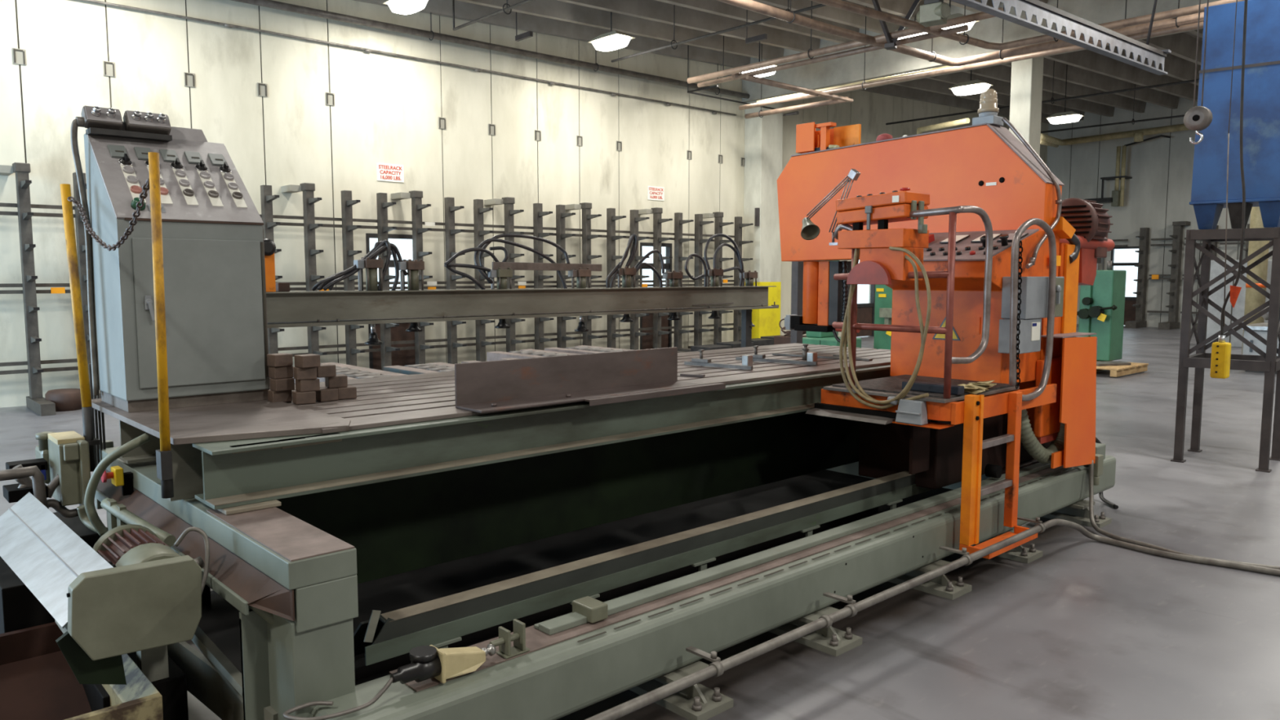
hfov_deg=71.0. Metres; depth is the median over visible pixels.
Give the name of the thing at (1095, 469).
cable
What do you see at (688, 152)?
plate
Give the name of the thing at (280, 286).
wooden box
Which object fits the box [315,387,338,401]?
block
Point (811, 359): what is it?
clamp
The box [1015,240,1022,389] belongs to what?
chain
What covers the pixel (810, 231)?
work lamp
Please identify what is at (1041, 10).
steel beam
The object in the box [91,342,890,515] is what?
work table
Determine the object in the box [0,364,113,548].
assembly
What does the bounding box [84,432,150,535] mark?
hose
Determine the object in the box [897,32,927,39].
diffuser
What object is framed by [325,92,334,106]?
plate
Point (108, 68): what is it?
plate
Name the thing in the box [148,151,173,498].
post
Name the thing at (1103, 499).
cable
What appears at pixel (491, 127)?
plate
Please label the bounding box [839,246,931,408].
coiled cable
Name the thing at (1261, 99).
collector
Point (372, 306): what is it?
beam
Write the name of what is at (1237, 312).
tall cabinet
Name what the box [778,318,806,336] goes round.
coil
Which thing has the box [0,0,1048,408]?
wall
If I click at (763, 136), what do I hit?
column
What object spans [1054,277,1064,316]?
switch plate
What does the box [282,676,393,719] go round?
cable
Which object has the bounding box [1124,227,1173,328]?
rack
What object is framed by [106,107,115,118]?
toggle switch
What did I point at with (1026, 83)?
column
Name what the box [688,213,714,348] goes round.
rack
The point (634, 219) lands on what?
rack
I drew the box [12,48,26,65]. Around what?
plate
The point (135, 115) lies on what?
toggle switch
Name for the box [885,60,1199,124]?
pipe
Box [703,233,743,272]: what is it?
hose
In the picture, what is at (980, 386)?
gloves
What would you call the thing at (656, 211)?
rack
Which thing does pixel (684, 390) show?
bar
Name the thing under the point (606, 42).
diffuser
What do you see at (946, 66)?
pipe
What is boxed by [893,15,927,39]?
ceiling lamp
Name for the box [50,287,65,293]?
tag
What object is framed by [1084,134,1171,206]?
pipe
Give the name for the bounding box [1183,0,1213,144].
hook
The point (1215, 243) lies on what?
rack
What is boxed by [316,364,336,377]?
block
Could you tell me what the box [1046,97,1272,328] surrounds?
wall
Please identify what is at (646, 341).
door
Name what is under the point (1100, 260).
rack
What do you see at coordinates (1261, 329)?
machine
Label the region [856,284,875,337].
door
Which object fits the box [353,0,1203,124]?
ceiling
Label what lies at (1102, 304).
machine
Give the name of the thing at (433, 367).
conveyor
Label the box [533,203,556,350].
rack
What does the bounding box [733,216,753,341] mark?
rack
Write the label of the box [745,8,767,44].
bracket
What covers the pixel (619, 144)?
plate
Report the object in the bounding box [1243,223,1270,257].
rack
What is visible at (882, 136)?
rag
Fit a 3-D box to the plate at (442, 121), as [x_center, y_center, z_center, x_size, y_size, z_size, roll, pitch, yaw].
[-3.327,-3.986,15.091,0.140,0.190,0.022,-5,7,-42]
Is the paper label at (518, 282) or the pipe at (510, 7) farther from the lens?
the paper label at (518, 282)
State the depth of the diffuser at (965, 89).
18.40 m
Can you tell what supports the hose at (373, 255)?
attached to the beam at (372, 306)
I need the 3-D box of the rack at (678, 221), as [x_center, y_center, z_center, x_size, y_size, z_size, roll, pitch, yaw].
[1.159,-1.567,18.568,0.674,2.930,0.970,-5,7,-42]
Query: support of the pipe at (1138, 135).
attached to the ceiling
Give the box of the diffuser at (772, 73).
[742,65,775,77]
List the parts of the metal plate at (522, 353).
rail, rail, rail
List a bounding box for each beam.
[266,257,778,347]
[951,0,1171,75]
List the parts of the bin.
sloping plate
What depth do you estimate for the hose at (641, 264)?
7.30 m
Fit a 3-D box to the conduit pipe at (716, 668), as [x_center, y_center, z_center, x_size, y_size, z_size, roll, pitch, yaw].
[0.920,1.164,3.846,5.697,0.264,1.102,-3,6,-31]
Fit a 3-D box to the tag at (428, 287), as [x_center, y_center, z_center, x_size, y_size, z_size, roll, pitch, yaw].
[-3.433,-1.169,14.798,0.150,0.075,0.008,-5,7,-42]
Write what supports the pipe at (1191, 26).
hanging from the ceiling
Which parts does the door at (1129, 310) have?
panel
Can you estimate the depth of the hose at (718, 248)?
7.99 m
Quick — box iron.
[454,346,702,413]
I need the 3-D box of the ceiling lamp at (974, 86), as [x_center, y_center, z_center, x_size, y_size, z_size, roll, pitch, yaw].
[6.826,-6.183,18.456,0.420,1.341,0.780,-5,7,-42]
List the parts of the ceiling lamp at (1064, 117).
hanging rod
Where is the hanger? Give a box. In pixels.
[871,0,919,49]
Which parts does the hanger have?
leg, leg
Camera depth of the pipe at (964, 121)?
20.08 m
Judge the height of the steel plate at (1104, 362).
0.030 m
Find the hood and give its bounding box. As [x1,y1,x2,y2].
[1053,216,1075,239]
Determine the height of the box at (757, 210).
0.400 m
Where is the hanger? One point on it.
(891, 44)
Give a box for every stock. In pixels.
[690,344,731,351]
[715,341,754,348]
[738,337,773,346]
[760,335,775,338]
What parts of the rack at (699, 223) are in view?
arm, arm, arm, arm, link rail, link rail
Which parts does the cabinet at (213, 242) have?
name plate, selector knob, name plate, door handle, plate, name plate, button panel, selector knob, name plate, cabinet door, selector knob, name plate, selector knob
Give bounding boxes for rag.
[875,133,893,141]
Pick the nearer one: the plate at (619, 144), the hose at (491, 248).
the hose at (491, 248)
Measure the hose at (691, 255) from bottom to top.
0.305 m
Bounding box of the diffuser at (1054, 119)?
[1047,115,1081,124]
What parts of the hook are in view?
load chain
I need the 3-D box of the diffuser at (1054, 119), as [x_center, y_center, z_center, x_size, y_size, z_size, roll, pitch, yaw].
[10.438,-5.906,22.043,0.420,0.115,0.780,-5,7,-42]
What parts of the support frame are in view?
plate, tower leg, plate, tower leg, plate, tower leg, plate, tower leg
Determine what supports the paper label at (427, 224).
attached to the rack at (416, 197)
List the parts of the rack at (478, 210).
arm, arm, arm, arm, arm, arm, link rail, link rail, link rail, link rail, link rail, link rail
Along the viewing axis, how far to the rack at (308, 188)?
13.27 m
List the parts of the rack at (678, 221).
arm, arm, arm, arm, arm, link rail, link rail, link rail, link rail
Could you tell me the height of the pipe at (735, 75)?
0.090 m
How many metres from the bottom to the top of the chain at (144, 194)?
0.249 m
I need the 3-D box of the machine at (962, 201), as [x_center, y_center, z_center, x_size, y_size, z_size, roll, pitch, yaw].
[2.048,-0.423,5.838,2.519,2.705,2.640,1,6,14]
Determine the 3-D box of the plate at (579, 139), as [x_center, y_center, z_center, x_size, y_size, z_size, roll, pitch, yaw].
[-1.148,-4.175,17.085,0.140,0.190,0.022,-5,7,-42]
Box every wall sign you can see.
[376,162,404,182]
[647,186,664,200]
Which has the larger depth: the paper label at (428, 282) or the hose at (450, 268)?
the paper label at (428, 282)
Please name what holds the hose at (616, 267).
attached to the beam at (372, 306)
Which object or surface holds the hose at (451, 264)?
attached to the beam at (372, 306)
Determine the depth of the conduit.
14.14 m
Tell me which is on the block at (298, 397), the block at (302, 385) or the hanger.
the block at (302, 385)
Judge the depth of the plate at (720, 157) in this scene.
19.75 m
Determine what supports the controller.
hanging from the ceiling
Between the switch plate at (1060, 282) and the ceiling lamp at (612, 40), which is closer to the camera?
the switch plate at (1060, 282)
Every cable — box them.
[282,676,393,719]
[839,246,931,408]
[1088,453,1279,569]
[1095,436,1118,509]
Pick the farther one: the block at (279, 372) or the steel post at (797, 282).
the steel post at (797, 282)
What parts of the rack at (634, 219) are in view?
arm, arm, arm, arm, arm, arm, link rail, link rail, link rail, link rail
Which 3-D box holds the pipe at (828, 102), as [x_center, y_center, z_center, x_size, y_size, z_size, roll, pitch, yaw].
[3.070,-5.792,17.770,0.158,1.729,2.500,-5,7,-42]
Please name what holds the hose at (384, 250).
attached to the beam at (372, 306)
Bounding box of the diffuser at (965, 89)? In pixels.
[951,83,990,95]
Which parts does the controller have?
control chain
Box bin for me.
[0,622,163,719]
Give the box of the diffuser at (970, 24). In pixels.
[942,21,975,33]
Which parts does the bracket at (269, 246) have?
knob, plate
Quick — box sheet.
[0,492,116,628]
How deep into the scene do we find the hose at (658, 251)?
7.36 m
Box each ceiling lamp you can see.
[382,0,427,14]
[587,11,635,51]
[742,40,777,77]
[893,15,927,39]
[942,0,978,33]
[948,70,993,95]
[1045,64,1083,124]
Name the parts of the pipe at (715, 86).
drop rod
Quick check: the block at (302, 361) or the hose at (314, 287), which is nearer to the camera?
the block at (302, 361)
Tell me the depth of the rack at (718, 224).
19.29 m
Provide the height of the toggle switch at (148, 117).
0.044 m
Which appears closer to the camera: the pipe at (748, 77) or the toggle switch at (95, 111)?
the toggle switch at (95, 111)
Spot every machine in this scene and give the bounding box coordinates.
[777,88,1115,559]
[802,260,861,348]
[873,284,892,349]
[1076,261,1126,360]
[1241,306,1279,373]
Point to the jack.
(805, 350)
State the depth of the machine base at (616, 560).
3.96 m
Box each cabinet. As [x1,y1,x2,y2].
[70,105,270,412]
[1205,259,1271,347]
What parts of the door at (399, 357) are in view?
panel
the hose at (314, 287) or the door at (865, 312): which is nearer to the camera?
the hose at (314, 287)
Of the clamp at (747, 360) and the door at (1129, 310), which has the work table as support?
the clamp at (747, 360)
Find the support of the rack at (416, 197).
on the floor
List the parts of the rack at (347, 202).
arm, arm, arm, arm, arm, arm, link rail, link rail, link rail, link rail, link rail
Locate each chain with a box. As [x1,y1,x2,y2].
[67,178,149,250]
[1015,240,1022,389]
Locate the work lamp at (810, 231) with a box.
[800,168,860,245]
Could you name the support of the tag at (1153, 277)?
attached to the rack at (1144, 237)
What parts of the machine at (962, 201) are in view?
post, handrail, guard plate, red handle, handrail post, box lid, rail, rail, name plate, hanging plate, arm, bracket plate, platform frame, handrail post, meter frame, selector knob, meter frame, meter frame, entry rail, casing, switch lever, guard panel, drive motor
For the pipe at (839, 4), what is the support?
hanging from the ceiling
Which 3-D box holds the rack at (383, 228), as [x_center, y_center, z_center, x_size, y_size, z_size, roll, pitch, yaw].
[-3.671,-1.150,14.149,0.674,2.930,0.970,-5,7,-42]
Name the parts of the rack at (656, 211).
tie plate, arm, arm, arm, arm, arm, link rail, link rail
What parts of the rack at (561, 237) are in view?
arm, arm, arm, arm, arm, arm, link rail, link rail, link rail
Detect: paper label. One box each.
[424,222,435,226]
[426,281,436,284]
[517,281,526,284]
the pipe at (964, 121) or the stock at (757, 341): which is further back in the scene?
the pipe at (964, 121)
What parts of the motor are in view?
plate, finned motor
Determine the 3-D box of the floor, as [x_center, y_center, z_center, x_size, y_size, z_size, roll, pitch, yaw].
[7.302,0.690,11.308,37.700,0.200,21.200,-5,7,-42]
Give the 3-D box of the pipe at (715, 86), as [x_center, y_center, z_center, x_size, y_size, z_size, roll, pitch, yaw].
[2.239,-6.016,18.516,2.790,1.234,0.818,-5,7,-42]
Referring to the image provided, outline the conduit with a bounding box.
[80,0,736,115]
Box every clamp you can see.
[684,349,752,369]
[735,345,817,365]
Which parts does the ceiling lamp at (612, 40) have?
hanging rod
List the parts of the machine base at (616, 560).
post plate, beam plate, corner post, stop bracket, plate, rail, rail, plate, guide rail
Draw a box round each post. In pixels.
[60,183,99,471]
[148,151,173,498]
[790,261,803,343]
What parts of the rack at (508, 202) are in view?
tie plate, arm, arm, arm, arm, arm, arm, link rail, link rail, link rail, link rail, link rail, link rail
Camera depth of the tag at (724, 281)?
19.62 m
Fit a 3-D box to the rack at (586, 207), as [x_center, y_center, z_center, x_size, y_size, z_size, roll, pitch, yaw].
[-0.755,-1.448,16.934,0.849,3.000,1.149,-5,7,-42]
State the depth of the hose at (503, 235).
6.51 m
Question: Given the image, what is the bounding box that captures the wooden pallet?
[1096,360,1148,377]
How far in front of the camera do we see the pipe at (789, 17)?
12.37 m
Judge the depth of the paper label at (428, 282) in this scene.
14.78 m
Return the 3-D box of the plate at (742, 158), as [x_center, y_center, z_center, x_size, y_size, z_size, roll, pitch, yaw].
[2.335,-4.475,20.271,0.140,0.190,0.022,-5,7,-42]
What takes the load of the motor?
on the conveyor at (20, 609)
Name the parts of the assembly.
tank, oil tank, tank lid, pump frame, upright plate, plate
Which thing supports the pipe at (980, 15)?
hanging from the ceiling
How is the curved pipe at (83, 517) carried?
attached to the machine base at (616, 560)
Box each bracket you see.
[263,238,275,292]
[515,12,533,41]
[723,35,740,76]
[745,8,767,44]
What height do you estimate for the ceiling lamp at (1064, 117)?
1.528 m
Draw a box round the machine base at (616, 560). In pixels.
[94,411,1115,719]
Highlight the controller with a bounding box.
[1209,0,1247,378]
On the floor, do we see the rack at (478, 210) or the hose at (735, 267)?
the rack at (478, 210)
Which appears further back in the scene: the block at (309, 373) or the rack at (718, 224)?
the rack at (718, 224)
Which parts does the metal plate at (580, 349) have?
rail, rail, rail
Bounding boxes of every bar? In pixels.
[492,262,601,271]
[584,382,725,406]
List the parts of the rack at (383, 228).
arm, arm, arm, arm, arm, link rail, link rail, link rail, link rail, link rail, link rail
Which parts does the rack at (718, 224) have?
tie plate, arm, arm, arm, arm, arm, arm, link rail, link rail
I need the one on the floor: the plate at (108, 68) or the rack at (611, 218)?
the rack at (611, 218)
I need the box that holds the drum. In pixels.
[44,388,81,411]
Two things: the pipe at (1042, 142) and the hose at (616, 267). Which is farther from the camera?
the pipe at (1042, 142)
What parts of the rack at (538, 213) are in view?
arm, arm, arm, arm, arm, link rail, link rail, link rail, link rail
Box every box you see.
[275,282,289,291]
[754,208,759,226]
[773,334,806,344]
[916,0,951,26]
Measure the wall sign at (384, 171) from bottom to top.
0.280 m
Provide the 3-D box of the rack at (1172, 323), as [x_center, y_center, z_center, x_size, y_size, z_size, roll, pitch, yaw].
[16.674,-2.594,27.466,1.090,3.300,0.960,-5,7,-42]
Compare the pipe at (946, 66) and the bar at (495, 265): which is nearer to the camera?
the bar at (495, 265)
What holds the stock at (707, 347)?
on the floor
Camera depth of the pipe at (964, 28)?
13.69 m
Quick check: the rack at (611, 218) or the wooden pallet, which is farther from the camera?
the rack at (611, 218)
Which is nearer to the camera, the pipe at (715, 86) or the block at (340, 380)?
the block at (340, 380)
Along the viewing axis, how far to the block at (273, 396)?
4.13 m
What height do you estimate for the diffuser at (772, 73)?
0.115 m
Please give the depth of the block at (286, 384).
4.12 m
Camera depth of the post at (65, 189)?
3.94 m
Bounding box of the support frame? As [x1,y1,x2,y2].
[1170,226,1279,472]
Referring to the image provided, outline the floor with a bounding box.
[0,324,1279,719]
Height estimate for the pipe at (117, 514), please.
0.182 m
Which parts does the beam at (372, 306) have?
tie rod, piston rod, tie rod, tie rod, tie rod, piston rod, tie rod, tie rod, tie rod, support leg, tie rod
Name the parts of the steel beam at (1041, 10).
hanger rod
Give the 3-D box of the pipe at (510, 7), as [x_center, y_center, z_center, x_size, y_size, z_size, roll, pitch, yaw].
[2.373,-5.042,8.321,0.158,0.933,15.686,-5,7,-42]
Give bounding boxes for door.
[365,233,415,369]
[640,242,671,349]
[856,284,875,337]
[1111,246,1138,325]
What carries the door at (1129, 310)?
in the wall at (1157, 194)
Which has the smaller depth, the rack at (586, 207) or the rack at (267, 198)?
the rack at (267, 198)
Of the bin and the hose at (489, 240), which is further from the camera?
the hose at (489, 240)
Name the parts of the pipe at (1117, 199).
bracket arm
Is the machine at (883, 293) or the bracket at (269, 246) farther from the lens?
the machine at (883, 293)
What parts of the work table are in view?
plate, bearing plate, steel strip, steel strip, steel strip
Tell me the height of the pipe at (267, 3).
1.205 m
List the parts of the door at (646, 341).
panel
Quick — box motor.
[54,524,209,684]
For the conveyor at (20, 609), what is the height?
0.600 m
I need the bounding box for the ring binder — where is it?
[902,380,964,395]
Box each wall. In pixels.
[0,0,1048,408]
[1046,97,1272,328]
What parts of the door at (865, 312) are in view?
panel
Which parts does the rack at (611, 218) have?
arm, arm, arm, arm, arm, link rail, link rail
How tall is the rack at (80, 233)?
2.930 m
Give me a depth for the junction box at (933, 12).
11.31 m
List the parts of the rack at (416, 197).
tie plate, arm, arm, arm, arm, arm, arm, link rail, link rail, link rail, link rail, link rail, link rail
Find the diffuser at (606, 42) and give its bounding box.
[591,35,631,51]
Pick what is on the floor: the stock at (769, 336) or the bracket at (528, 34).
the stock at (769, 336)
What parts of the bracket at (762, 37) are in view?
bracket rod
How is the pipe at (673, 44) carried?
hanging from the ceiling
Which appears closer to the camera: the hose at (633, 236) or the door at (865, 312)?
the hose at (633, 236)
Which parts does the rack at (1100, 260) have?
link rail, link rail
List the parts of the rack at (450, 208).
arm, arm, arm, arm, arm, arm, link rail, link rail, link rail, link rail, link rail, link rail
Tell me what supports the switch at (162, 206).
attached to the cabinet at (213, 242)
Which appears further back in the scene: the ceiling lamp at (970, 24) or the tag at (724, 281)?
the tag at (724, 281)
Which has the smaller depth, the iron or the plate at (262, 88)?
the iron
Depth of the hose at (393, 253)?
5.76 m
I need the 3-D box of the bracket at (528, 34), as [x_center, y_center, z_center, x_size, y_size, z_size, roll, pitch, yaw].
[-1.929,-5.752,14.846,0.060,0.841,0.430,-5,7,-42]
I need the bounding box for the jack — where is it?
[801,343,808,359]
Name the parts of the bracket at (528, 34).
bracket rod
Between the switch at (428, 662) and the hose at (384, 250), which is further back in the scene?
the hose at (384, 250)
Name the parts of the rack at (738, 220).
arm, arm, arm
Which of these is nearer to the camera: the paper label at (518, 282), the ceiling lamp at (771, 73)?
the paper label at (518, 282)
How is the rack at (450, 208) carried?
on the floor
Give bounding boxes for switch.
[91,106,101,116]
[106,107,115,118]
[131,111,141,120]
[144,111,154,122]
[146,204,165,212]
[156,113,166,123]
[390,644,496,684]
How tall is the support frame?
2.045 m
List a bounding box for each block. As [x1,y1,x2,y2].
[266,352,293,367]
[267,389,292,402]
[268,365,293,378]
[269,377,294,391]
[292,391,315,404]
[293,353,320,368]
[293,366,316,380]
[295,377,319,391]
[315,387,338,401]
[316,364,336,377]
[324,373,347,388]
[335,385,356,399]
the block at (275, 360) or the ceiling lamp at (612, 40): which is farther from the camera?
the ceiling lamp at (612, 40)
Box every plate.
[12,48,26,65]
[102,60,115,76]
[183,71,195,87]
[257,82,267,97]
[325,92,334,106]
[438,116,445,128]
[488,124,495,135]
[534,129,541,141]
[576,135,582,146]
[616,140,622,151]
[686,150,691,159]
[718,154,722,164]
[741,157,744,166]
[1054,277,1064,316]
[1096,360,1131,365]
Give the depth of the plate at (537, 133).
16.42 m
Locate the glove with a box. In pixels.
[814,144,839,151]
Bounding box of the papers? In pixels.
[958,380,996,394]
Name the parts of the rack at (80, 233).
arm, arm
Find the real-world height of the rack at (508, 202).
3.000 m
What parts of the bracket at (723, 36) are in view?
bracket rod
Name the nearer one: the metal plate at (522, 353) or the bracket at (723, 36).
the metal plate at (522, 353)
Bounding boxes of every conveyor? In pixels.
[0,555,188,719]
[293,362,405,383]
[383,362,454,374]
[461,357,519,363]
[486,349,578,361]
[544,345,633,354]
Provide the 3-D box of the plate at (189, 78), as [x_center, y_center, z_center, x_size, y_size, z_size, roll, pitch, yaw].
[-6.235,-3.879,12.416,0.140,0.190,0.022,-5,7,-42]
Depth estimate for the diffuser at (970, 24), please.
13.65 m
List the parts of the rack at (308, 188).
tie plate, arm, arm, arm, arm, arm, arm, link rail, link rail, link rail, link rail, link rail, link rail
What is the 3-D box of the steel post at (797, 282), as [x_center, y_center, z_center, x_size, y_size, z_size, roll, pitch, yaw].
[1.968,-0.560,11.245,0.120,2.300,0.100,-5,7,-42]
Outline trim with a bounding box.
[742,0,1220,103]
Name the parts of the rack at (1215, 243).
link rail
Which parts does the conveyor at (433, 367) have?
rail, rail, rail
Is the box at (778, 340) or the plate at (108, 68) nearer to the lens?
the plate at (108, 68)
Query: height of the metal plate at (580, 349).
0.997 m
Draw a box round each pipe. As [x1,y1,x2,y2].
[76,505,108,533]
[100,497,176,546]
[231,0,750,98]
[452,0,533,31]
[584,515,1279,719]
[611,0,845,62]
[686,0,1003,84]
[687,44,775,109]
[697,24,968,87]
[716,0,1204,66]
[731,73,838,100]
[738,0,1203,110]
[744,43,848,119]
[745,74,853,102]
[756,65,954,102]
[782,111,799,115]
[810,0,1244,50]
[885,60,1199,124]
[916,117,969,134]
[1040,84,1185,133]
[1040,124,1189,146]
[1040,138,1058,147]
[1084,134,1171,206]
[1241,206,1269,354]
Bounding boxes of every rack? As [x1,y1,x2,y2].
[0,162,78,416]
[72,172,261,399]
[260,185,308,386]
[280,182,346,355]
[341,190,380,365]
[376,192,414,370]
[391,190,447,364]
[444,197,475,364]
[473,199,506,361]
[484,196,534,352]
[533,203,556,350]
[555,204,582,348]
[564,202,607,346]
[606,208,630,347]
[630,209,653,350]
[638,207,683,352]
[674,212,694,351]
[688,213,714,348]
[702,212,734,344]
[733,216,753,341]
[1097,239,1128,270]
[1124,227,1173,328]
[1158,221,1202,329]
[1195,225,1240,330]
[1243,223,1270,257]
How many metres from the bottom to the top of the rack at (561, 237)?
2.930 m
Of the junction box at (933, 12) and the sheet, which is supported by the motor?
the sheet
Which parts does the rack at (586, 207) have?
tie plate, arm, arm, arm, arm, arm, arm, link rail, link rail, link rail, link rail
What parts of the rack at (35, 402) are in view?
tie plate, link rail, link rail, link rail, link rail, link rail, link rail, arm, arm, arm, arm, arm, arm, arm, link rail, link rail, link rail, link rail, link rail, link rail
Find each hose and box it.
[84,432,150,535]
[311,241,379,290]
[316,240,399,290]
[320,248,386,290]
[322,240,391,290]
[328,243,408,290]
[444,247,499,266]
[444,262,492,271]
[444,265,485,289]
[474,238,567,288]
[479,233,569,283]
[488,246,508,262]
[605,233,635,288]
[608,234,638,288]
[631,249,664,278]
[631,262,662,287]
[684,253,706,286]
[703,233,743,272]
[713,243,742,286]
[723,266,742,273]
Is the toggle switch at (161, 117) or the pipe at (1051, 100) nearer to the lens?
the toggle switch at (161, 117)
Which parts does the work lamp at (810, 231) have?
lamp shade, arm, arm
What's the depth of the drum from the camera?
10.94 m
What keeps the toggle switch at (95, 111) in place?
attached to the cabinet at (213, 242)
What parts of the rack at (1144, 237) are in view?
arm, link rail, link rail, link rail, link rail, link rail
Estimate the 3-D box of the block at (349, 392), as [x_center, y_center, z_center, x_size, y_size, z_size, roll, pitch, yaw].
[-1.406,0.155,4.279,0.088,0.056,0.075,-3,6,-33]
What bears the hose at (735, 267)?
attached to the beam at (372, 306)
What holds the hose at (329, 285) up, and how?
attached to the beam at (372, 306)
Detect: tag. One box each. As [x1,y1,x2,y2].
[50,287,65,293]
[427,286,435,289]
[722,279,727,283]
[1151,275,1159,279]
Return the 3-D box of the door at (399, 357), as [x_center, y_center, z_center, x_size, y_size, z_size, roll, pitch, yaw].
[-4.071,-0.904,14.792,0.950,2.320,0.120,-5,7,-42]
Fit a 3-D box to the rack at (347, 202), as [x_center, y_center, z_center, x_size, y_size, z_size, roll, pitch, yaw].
[-4.105,-1.113,13.751,0.654,2.930,0.970,-5,7,-42]
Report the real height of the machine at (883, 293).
2.200 m
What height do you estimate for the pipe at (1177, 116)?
1.411 m
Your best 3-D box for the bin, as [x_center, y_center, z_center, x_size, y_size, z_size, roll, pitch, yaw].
[-2.314,1.222,2.488,1.590,0.400,0.890,-5,7,-42]
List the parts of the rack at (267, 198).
arm, arm, arm, link rail, link rail, link rail, link rail, link rail, link rail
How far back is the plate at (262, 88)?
13.08 m
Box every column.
[742,99,782,338]
[1008,56,1044,155]
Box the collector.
[1189,0,1279,229]
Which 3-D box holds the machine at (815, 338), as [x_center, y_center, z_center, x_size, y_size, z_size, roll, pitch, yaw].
[3.147,-0.846,14.810,0.704,2.200,0.770,-5,7,-42]
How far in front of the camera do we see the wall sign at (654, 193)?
18.51 m
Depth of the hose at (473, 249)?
6.13 m

